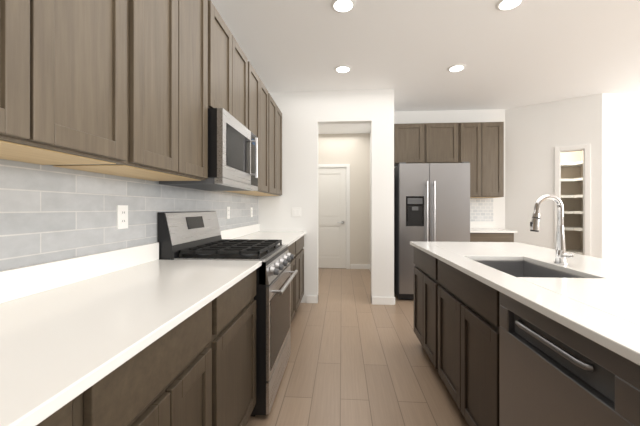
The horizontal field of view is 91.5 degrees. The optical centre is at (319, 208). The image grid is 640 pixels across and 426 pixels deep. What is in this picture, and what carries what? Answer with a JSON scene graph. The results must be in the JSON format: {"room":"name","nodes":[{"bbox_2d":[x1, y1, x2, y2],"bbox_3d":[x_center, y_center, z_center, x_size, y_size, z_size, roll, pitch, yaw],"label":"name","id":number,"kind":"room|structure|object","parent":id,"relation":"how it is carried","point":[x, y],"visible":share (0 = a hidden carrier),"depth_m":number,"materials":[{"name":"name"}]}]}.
{"room":"kitchen","nodes":[
{"label":"kitchen","id":0,"kind":"room"},
{"bbox_2d":[1,226,242,270],"bbox_3d":[-1.115,-0.142,0.529,0.120,2.710,7.300,0,0,4],"label":"wall","id":1,"kind":"structure","parent":0,"point":[83,255],"depth_m":1.28,"materials":[{"name":"white paint"}]},
{"bbox_2d":[0,0,63,155],"bbox_3d":[-0.885,-0.694,0.594,0.324,1.066,0.496,0,0,4],"label":"upper cabinet","id":2,"kind":"object","parent":1,"relation":"attached to","point":[31,31],"depth_m":0.78,"materials":[{"name":"brown wood"}]},
{"bbox_2d":[0,0,147,171],"bbox_3d":[-0.859,-0.694,0.967,0.324,1.066,0.496,0,0,4],"label":"upper cabinet","id":3,"kind":"object","parent":1,"relation":"attached to","point":[136,89],"depth_m":1.03,"materials":[{"name":"brown wood"}]},
{"bbox_2d":[0,159,257,270],"bbox_3d":[-1.025,0.090,0.896,0.008,0.515,6.314,0,0,4],"label":"tile backsplash","id":4,"kind":"structure","parent":1,"relation":"attached to","point":[49,213],"depth_m":1.30,"materials":[{"name":"grey tile"}]},
{"bbox_2d":[117,205,127,228],"bbox_3d":[-0.971,0.043,1.538,0.008,0.116,0.072,0,0,4],"label":"electrical outlet","id":5,"kind":"object","parent":4,"relation":"attached to","point":[122,216],"visible":1,"depth_m":1.53,"materials":[{"name":"white plastic"}]},
{"bbox_2d":[227,207,229,218],"bbox_3d":[-0.871,0.043,2.968,0.008,0.116,0.072,0,0,4],"label":"electrical outlet","id":6,"kind":"object","parent":4,"relation":"attached to","point":[228,212],"visible":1,"depth_m":2.97,"materials":[{"name":"white plastic"}]},
{"bbox_2d":[95,0,187,179],"bbox_3d":[-0.836,-0.694,1.300,0.324,1.066,0.471,0,0,4],"label":"upper cabinet","id":7,"kind":"object","parent":1,"relation":"attached to","point":[167,19],"depth_m":1.40,"materials":[{"name":"brown wood"}]},
{"bbox_2d":[150,0,211,180],"bbox_3d":[-0.814,-0.694,1.611,0.324,1.066,0.396,0,0,4],"label":"upper cabinet","id":8,"kind":"object","parent":1,"relation":"attached to","point":[199,11],"depth_m":1.70,"materials":[{"name":"brown wood"}]},
{"bbox_2d":[212,3,239,121],"bbox_3d":[-0.785,-0.908,2.031,0.324,0.638,0.440,0,0,4],"label":"upper cabinet","id":9,"kind":"object","parent":1,"relation":"attached to","point":[225,48],"depth_m":2.06,"materials":[{"name":"brown wood"}]},
{"bbox_2d":[159,108,257,190],"bbox_3d":[-0.706,-0.361,2.185,0.455,0.436,0.750,0,0,4],"label":"over-the-range microwave","id":10,"kind":"object","parent":9,"relation":"attached to","point":[232,153],"visible":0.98,"depth_m":1.93,"materials":[{"name":"silver metal"}]},
{"bbox_2d":[226,66,263,191],"bbox_3d":[-0.732,-0.694,2.778,0.324,1.066,0.416,0,0,4],"label":"upper cabinet","id":11,"kind":"object","parent":1,"relation":"attached to","point":[257,85],"depth_m":2.90,"materials":[{"name":"brown wood"}]},
{"bbox_2d":[240,47,251,131],"bbox_3d":[-0.763,-0.908,2.348,0.324,0.638,0.440,0,0,4],"label":"upper cabinet","id":12,"kind":"object","parent":1,"relation":"attached to","point":[245,66],"depth_m":2.48,"materials":[{"name":"brown wood"}]},
{"bbox_2d":[233,85,271,195],"bbox_3d":[-0.709,-0.694,3.110,0.324,1.066,0.493,0,0,4],"label":"upper cabinet","id":13,"kind":"object","parent":1,"relation":"attached to","point":[267,97],"depth_m":3.29,"materials":[{"name":"brown wood"}]},
{"bbox_2d":[272,98,279,195],"bbox_3d":[-0.685,-0.694,3.460,0.324,1.066,0.514,0,0,4],"label":"upper cabinet","id":14,"kind":"object","parent":1,"relation":"attached to","point":[275,110],"depth_m":3.59,"materials":[{"name":"brown wood"}]},
{"bbox_2d":[280,111,281,195],"bbox_3d":[-0.660,-0.694,3.813,0.324,1.066,0.437,0,0,4],"label":"upper cabinet","id":15,"kind":"object","parent":1,"relation":"attached to","point":[280,111],"depth_m":3.94,"materials":[{"name":"brown wood"}]},
{"bbox_2d":[258,89,393,302],"bbox_3d":[0.066,-0.142,4.045,1.745,2.710,0.120,0,0,4],"label":"wall","id":16,"kind":"structure","parent":0,"point":[304,114],"depth_m":3.99,"materials":[{"name":"white paint"}]},
{"bbox_2d":[306,264,394,304],"bbox_3d":[3.012,1.165,4.925,6.900,0.095,2.314,0,0,4],"label":"baseboard","id":17,"kind":"structure","parent":16,"relation":"attached to","point":[374,300],"depth_m":3.98,"materials":[{"name":"white"}]},
{"bbox_2d":[318,133,369,263],"bbox_3d":[0.390,-0.142,6.318,1.415,2.710,0.100,0,0,4],"label":"wall","id":18,"kind":"structure","parent":0,"point":[353,150],"depth_m":6.23,"materials":[{"name":"beige paint"}]},
{"bbox_2d":[318,168,345,267],"bbox_3d":[0.155,0.198,6.282,0.734,2.014,0.099,0,0,4],"label":"hall door","id":19,"kind":"structure","parent":18,"relation":"in","point":[331,217],"depth_m":6.29,"materials":[{"name":"white wood"}]},
{"bbox_2d":[318,164,349,268],"bbox_3d":[0.158,0.163,6.326,0.890,2.100,0.116,0,0,4],"label":"door frame","id":20,"kind":"structure","parent":18,"relation":"attached to","point":[347,166],"depth_m":6.24,"materials":[{"name":"white wood"}]},
{"bbox_2d":[246,268,468,425],"bbox_3d":[2.564,1.243,1.525,7.320,0.060,9.800,0,0,4],"label":"floor","id":21,"kind":"structure","parent":0,"point":[357,358],"depth_m":2.36,"materials":[{"name":"beige wood"}]},
{"bbox_2d":[36,383,95,425],"bbox_3d":[-0.762,0.769,0.301,0.604,0.888,0.599,0,0,4],"label":"base cabinet","id":22,"kind":"object","parent":21,"relation":"on","point":[80,411],"depth_m":0.59,"materials":[{"name":"black wood"}]},
{"bbox_2d":[96,295,219,425],"bbox_3d":[-0.721,0.769,0.899,0.604,0.888,0.600,0,0,4],"label":"base cabinet","id":23,"kind":"object","parent":21,"relation":"on","point":[198,368],"depth_m":0.89,"materials":[{"name":"black wood"}]},
{"bbox_2d":[0,224,305,425],"bbox_3d":[-0.711,0.262,0.873,0.633,0.127,6.313,0,0,4],"label":"countertop","id":24,"kind":"structure","parent":23,"relation":"on","point":[72,328],"depth_m":0.91,"materials":[{"name":"white stone"}]},
{"bbox_2d":[158,211,297,415],"bbox_3d":[-0.561,0.618,2.174,0.729,1.190,0.748,0,0,4],"label":"range","id":25,"kind":"object","parent":21,"relation":"on","point":[194,235],"visible":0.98,"depth_m":1.92,"materials":[{"name":"silver metal"}]},
{"bbox_2d":[220,270,255,425],"bbox_3d":[-0.679,0.769,1.498,0.604,0.888,0.601,0,0,4],"label":"base cabinet","id":26,"kind":"object","parent":21,"relation":"on","point":[237,303],"depth_m":1.47,"materials":[{"name":"black wood"}]},
{"bbox_2d":[288,241,295,322],"bbox_3d":[-0.580,0.769,2.916,0.604,0.888,0.711,0,0,4],"label":"base cabinet","id":27,"kind":"object","parent":21,"relation":"on","point":[292,248],"depth_m":3.10,"materials":[{"name":"black wood"}]},
{"bbox_2d":[296,236,303,310],"bbox_3d":[-0.529,0.769,3.645,0.604,0.888,0.752,0,0,4],"label":"base cabinet","id":28,"kind":"object","parent":21,"relation":"on","point":[300,242],"depth_m":3.56,"materials":[{"name":"black wood"}]},
{"bbox_2d":[394,162,469,299],"bbox_3d":[1.502,0.306,4.372,0.895,1.813,0.827,0,0,4],"label":"refrigerator","id":29,"kind":"object","parent":21,"relation":"on","point":[431,202],"visible":0.67,"depth_m":4.04,"materials":[{"name":"grey metal"}]},
{"bbox_2d":[414,247,523,394],"bbox_3d":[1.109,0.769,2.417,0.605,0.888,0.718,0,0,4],"label":"base cabinet","id":30,"kind":"object","parent":21,"relation":"on","point":[456,322],"depth_m":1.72,"materials":[{"name":"black wood"}]},
{"bbox_2d":[410,241,639,365],"bbox_3d":[1.151,0.421,1.038,0.930,0.247,3.489,0,0,4],"label":"countertop","id":31,"kind":"structure","parent":30,"relation":"on","point":[595,299],"depth_m":1.24,"materials":[{"name":"white stone"}]},
{"bbox_2d":[530,194,573,264],"bbox_3d":[1.229,0.111,1.653,0.183,0.374,0.120,0,0,4],"label":"faucet","id":32,"kind":"object","parent":31,"relation":"on","point":[561,255],"visible":1,"depth_m":1.67,"materials":[{"name":"silver metal"}]},
{"bbox_2d":[470,233,513,241],"bbox_3d":[2.292,0.769,4.447,0.610,0.888,0.605,0,0,4],"label":"base cabinet","id":33,"kind":"object","parent":21,"relation":"on","point":[491,237],"visible":0.04,"depth_m":4.15,"materials":[{"name":"brown wood"}]},
{"bbox_2d":[470,221,516,232],"bbox_3d":[2.296,0.262,4.434,0.640,0.127,0.630,0,0,4],"label":"countertop","id":34,"kind":"structure","parent":33,"relation":"on","point":[482,226],"depth_m":4.60,"materials":[{"name":"white stone"}]},
{"bbox_2d":[499,292,639,425],"bbox_3d":[0.982,0.771,0.939,0.576,0.884,0.597,0,0,4],"label":"dishwasher","id":35,"kind":"object","parent":21,"relation":"on","point":[552,372],"visible":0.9,"depth_m":0.93,"materials":[{"name":"grey"}]},
{"bbox_2d":[370,131,370,265],"bbox_3d":[0.967,-0.142,5.135,0.100,2.710,2.180,0,0,4],"label":"wall","id":36,"kind":"structure","parent":0,"point":[370,198],"depth_m":6.06,"materials":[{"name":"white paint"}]},
{"bbox_2d":[211,0,639,133],"bbox_3d":[2.564,-1.527,1.525,7.320,0.060,9.800,0,0,4],"label":"ceiling","id":37,"kind":"structure","parent":0,"point":[524,53],"depth_m":2.92,"materials":[{"name":"white paint"}]},
{"bbox_2d":[334,65,351,72],"bbox_3d":[0.245,-1.493,3.351,0.188,0.012,0.188,0,0,4],"label":"recessed light","id":38,"kind":"object","parent":37,"relation":"in","point":[342,68],"visible":1,"depth_m":3.33,"materials":[{"name":"white plastic"}]},
{"bbox_2d":[331,0,355,12],"bbox_3d":[0.171,-1.493,2.294,0.188,0.012,0.188,0,0,4],"label":"recessed light","id":39,"kind":"object","parent":37,"relation":"in","point":[342,6],"visible":1,"depth_m":2.29,"materials":[{"name":"white plastic"}]},
{"bbox_2d":[447,64,465,71],"bbox_3d":[1.457,-1.493,3.326,0.188,0.012,0.188,0,0,4],"label":"recessed light","id":40,"kind":"object","parent":37,"relation":"in","point":[456,67],"visible":1,"depth_m":3.31,"materials":[{"name":"white plastic"}]},
{"bbox_2d":[495,0,524,10],"bbox_3d":[1.383,-1.493,2.269,0.188,0.012,0.188,0,0,4],"label":"recessed light","id":41,"kind":"object","parent":37,"relation":"in","point":[503,5],"visible":1,"depth_m":2.28,"materials":[{"name":"white"}]},
{"bbox_2d":[394,109,504,228],"bbox_3d":[1.900,-0.142,4.829,1.805,2.710,0.100,0,0,4],"label":"wall","id":42,"kind":"structure","parent":0,"point":[447,116],"depth_m":4.76,"materials":[{"name":"white paint"}]},
{"bbox_2d":[394,122,503,197],"bbox_3d":[1.801,-0.692,4.621,1.633,1.070,0.325,0,0,4],"label":"upper cabinet","id":43,"kind":"object","parent":42,"relation":"attached to","point":[478,147],"visible":0.88,"depth_m":4.45,"materials":[{"name":"brown wood"}]},
{"bbox_2d":[470,198,492,220],"bbox_3d":[2.303,0.015,4.746,0.640,0.365,0.009,0,0,4],"label":"tile backsplash","id":44,"kind":"structure","parent":42,"relation":"attached to","point":[481,209],"depth_m":4.73,"materials":[{"name":"tile"}]},
{"bbox_2d":[505,93,601,257],"bbox_3d":[3.265,-0.142,4.430,1.093,2.710,0.100,0,0,37],"label":"wall","id":45,"kind":"structure","parent":0,"point":[536,135],"depth_m":4.43,"materials":[{"name":"white paint"}]},
{"bbox_2d":[555,144,589,255],"bbox_3d":[3.454,0.179,4.281,0.379,2.067,0.118,0,0,37],"label":"door frame","id":46,"kind":"structure","parent":45,"relation":"attached to","point":[585,148],"depth_m":4.17,"materials":[{"name":"white wood"}]},
{"bbox_2d":[561,151,579,249],"bbox_3d":[3.818,-0.142,5.698,1.900,2.710,0.100,0,0,4],"label":"wall","id":47,"kind":"structure","parent":0,"point":[573,239],"depth_m":5.60,"materials":[{"name":"beige paint"}]},
{"bbox_2d":[580,151,582,249],"bbox_3d":[4.659,-0.142,4.832,0.100,2.710,1.470,0,0,4],"label":"wall","id":48,"kind":"structure","parent":0,"point":[581,152],"depth_m":5.56,"materials":[{"name":"beige paint"}]},
{"bbox_2d":[602,92,639,265],"bbox_3d":[5.039,-0.142,4.018,2.730,2.710,0.100,0,0,4],"label":"wall","id":49,"kind":"structure","parent":0,"point":[620,177],"depth_m":4.05,"materials":[{"name":"white paint"}]}
]}

